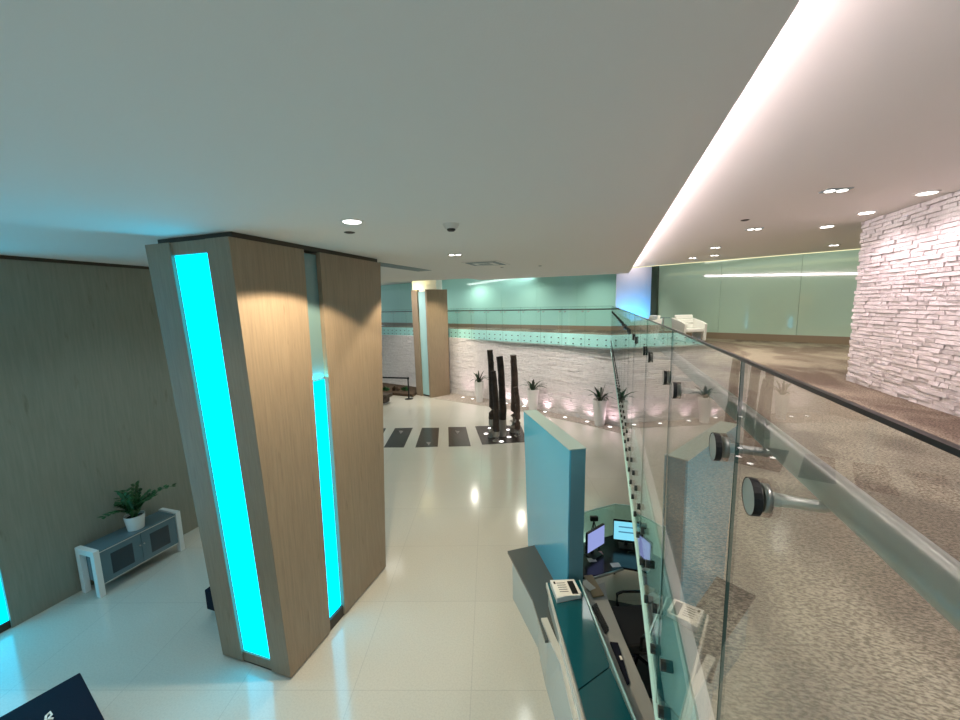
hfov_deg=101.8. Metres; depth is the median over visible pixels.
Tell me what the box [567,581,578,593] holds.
photo
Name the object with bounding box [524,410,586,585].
partition wall
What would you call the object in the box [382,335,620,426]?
stone wall
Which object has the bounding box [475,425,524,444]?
pad
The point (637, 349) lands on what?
glass balustrade
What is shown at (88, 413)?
wall
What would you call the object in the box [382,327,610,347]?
trim
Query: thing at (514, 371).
pole
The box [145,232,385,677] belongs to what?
column
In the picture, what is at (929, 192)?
recessed light
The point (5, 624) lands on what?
light panel
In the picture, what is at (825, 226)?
recessed light
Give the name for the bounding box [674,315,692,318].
cushion
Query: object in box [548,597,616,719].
countertop
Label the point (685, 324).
lounge chair
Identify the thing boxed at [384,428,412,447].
floor strip
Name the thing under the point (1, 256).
trim
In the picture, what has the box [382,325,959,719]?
floor
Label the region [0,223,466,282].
ceiling
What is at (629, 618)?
office chair
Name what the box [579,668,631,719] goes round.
countertop
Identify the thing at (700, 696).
trim
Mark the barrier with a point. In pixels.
(407, 378)
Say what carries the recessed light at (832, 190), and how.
in the ceiling at (863, 95)
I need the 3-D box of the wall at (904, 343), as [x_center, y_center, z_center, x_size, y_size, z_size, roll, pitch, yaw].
[4.461,-0.366,2.503,0.235,2.268,6.600,1,8,18]
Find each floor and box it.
[0,384,652,719]
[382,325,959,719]
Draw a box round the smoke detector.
[443,222,458,231]
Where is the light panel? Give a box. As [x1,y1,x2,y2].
[0,581,10,632]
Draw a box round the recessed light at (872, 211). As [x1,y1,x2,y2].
[856,210,877,214]
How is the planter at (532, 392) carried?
on the gravel bed at (452, 397)
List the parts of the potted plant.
stem, stem, stem, stem, pot, stem, stem, stem, stem, stem, stem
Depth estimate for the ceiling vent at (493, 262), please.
7.75 m
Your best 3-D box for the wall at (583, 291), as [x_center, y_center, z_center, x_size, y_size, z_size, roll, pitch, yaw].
[-0.497,-3.450,22.759,18.047,2.670,0.120,6,10,41]
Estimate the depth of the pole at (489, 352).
14.08 m
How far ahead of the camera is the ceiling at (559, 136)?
1.77 m
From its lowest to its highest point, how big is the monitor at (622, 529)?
0.470 m
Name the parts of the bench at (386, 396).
leg, seat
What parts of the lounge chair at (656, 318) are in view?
panel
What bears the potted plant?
on the base cabinet
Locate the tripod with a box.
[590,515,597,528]
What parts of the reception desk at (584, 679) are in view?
apron rail, edge trim, edge trim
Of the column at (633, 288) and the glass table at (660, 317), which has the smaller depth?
the glass table at (660, 317)
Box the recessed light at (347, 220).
[340,218,363,223]
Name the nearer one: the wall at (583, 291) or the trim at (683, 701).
the trim at (683, 701)
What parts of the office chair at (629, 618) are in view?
armrest, seat, leg, armrest, leg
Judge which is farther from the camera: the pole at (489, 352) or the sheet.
the pole at (489, 352)
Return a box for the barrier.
[382,377,412,399]
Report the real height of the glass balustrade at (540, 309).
1.629 m
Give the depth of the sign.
4.39 m
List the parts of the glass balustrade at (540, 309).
handrail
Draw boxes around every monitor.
[585,523,604,559]
[613,519,633,549]
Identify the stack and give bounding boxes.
[583,575,603,597]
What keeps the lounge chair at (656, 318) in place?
on the floor at (820, 626)
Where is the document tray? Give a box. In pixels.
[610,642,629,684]
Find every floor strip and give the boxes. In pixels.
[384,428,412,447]
[416,428,438,446]
[448,427,470,446]
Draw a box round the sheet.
[610,562,620,567]
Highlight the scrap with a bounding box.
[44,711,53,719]
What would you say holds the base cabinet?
on the floor at (440, 633)
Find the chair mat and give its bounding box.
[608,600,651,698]
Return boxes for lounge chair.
[648,315,662,323]
[671,315,706,342]
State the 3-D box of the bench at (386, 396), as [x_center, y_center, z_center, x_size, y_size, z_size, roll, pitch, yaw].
[-5.679,1.917,20.150,2.320,0.440,0.600,1,8,18]
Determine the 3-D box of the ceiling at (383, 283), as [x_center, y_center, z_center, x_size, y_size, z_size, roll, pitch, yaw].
[1.008,-4.302,18.723,38.000,0.050,19.000,1,8,18]
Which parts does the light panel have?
rail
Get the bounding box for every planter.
[471,371,488,401]
[522,378,547,409]
[587,386,614,425]
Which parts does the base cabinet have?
frame, door, glass pane, door, glass pane, frame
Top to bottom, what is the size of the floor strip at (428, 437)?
0.008 m
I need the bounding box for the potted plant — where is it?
[97,481,175,531]
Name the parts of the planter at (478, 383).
pot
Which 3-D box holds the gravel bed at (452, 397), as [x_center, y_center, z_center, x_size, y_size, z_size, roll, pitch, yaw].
[2.236,2.340,17.711,11.447,0.012,1.528,5,10,41]
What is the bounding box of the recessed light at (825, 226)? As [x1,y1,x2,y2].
[818,225,835,227]
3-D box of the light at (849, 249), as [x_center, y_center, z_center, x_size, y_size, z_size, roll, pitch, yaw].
[8.143,-2.501,8.726,12.363,0.102,0.050,6,10,41]
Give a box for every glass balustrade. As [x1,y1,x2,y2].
[381,306,611,348]
[610,306,959,719]
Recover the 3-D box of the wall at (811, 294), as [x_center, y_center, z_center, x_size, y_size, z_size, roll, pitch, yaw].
[10.186,-1.847,9.300,0.120,2.670,11.992,-8,10,-39]
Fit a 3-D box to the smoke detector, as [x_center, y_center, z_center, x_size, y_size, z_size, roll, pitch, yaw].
[-0.303,-1.389,4.095,0.180,0.075,0.180,1,8,18]
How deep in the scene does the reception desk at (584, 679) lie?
4.56 m
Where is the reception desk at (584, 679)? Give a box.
[508,503,654,719]
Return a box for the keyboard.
[592,603,608,633]
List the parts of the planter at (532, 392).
pot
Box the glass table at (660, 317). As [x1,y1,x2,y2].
[660,317,669,339]
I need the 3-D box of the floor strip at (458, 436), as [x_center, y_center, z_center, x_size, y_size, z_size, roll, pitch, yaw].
[-0.797,2.843,14.617,0.766,0.008,2.288,-2,8,-5]
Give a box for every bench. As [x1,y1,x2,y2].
[205,587,214,610]
[383,392,392,402]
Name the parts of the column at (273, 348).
head rail, light panel, light panel, rail, corner panel, light panel, light panel, light panel, rail, panel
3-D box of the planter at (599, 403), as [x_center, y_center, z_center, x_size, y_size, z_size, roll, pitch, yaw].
[4.722,1.744,15.407,1.242,1.682,1.187,1,8,18]
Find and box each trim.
[0,255,148,269]
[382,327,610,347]
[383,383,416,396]
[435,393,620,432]
[650,266,658,314]
[663,519,714,719]
[668,585,696,719]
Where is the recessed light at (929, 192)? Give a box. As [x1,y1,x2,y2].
[913,190,941,195]
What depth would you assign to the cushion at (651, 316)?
12.17 m
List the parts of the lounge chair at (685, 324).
panel, seat, panel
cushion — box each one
[649,315,659,318]
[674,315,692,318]
[678,319,692,322]
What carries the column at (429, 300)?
on the floor at (440, 633)
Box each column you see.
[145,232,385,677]
[411,280,449,397]
[615,266,651,318]
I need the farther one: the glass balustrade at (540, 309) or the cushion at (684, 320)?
the glass balustrade at (540, 309)
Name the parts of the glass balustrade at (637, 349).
glass panel, glass panel, glass panel, glass panel, glass panel, glass panel, glass panel, glass panel, glass panel, glass panel, glass panel, glass panel, glass panel, glass panel, handrail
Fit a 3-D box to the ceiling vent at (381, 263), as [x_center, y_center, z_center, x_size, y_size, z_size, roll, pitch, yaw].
[-1.690,-1.972,8.303,0.387,0.006,2.079,2,8,22]
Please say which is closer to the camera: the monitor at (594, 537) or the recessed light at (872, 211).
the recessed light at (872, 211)
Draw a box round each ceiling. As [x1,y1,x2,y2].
[0,0,799,279]
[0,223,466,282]
[381,279,447,285]
[633,0,959,266]
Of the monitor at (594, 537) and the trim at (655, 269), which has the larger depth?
the trim at (655, 269)
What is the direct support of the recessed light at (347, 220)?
in the ceiling at (559, 136)
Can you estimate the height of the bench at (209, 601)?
0.460 m
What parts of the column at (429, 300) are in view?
panel, light panel, panel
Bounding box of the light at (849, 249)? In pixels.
[632,249,857,267]
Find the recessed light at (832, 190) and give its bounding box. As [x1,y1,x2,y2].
[818,187,853,193]
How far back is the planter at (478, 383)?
19.54 m
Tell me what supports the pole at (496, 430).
on the pad
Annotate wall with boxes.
[0,259,197,627]
[381,274,615,325]
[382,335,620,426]
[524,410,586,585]
[658,249,862,336]
[846,191,959,416]
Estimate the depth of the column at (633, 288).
15.21 m
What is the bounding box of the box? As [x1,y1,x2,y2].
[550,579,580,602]
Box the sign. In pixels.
[0,673,103,719]
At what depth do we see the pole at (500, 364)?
14.19 m
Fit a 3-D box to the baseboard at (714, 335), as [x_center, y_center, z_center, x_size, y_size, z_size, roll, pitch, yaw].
[10.204,-0.424,9.484,0.120,0.200,12.000,-8,10,-39]
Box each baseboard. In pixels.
[381,322,610,330]
[664,331,850,344]
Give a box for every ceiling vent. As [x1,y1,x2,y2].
[378,262,431,271]
[461,260,509,265]
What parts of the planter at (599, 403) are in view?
pot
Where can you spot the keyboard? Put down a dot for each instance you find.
(595, 607)
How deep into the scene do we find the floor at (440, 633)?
5.99 m
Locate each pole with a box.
[487,350,493,437]
[490,371,499,441]
[496,356,506,436]
[509,354,517,432]
[513,386,520,436]
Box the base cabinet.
[74,508,184,597]
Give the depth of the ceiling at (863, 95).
2.60 m
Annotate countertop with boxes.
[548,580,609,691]
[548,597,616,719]
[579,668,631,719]
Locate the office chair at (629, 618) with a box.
[611,590,648,666]
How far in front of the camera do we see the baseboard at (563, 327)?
20.34 m

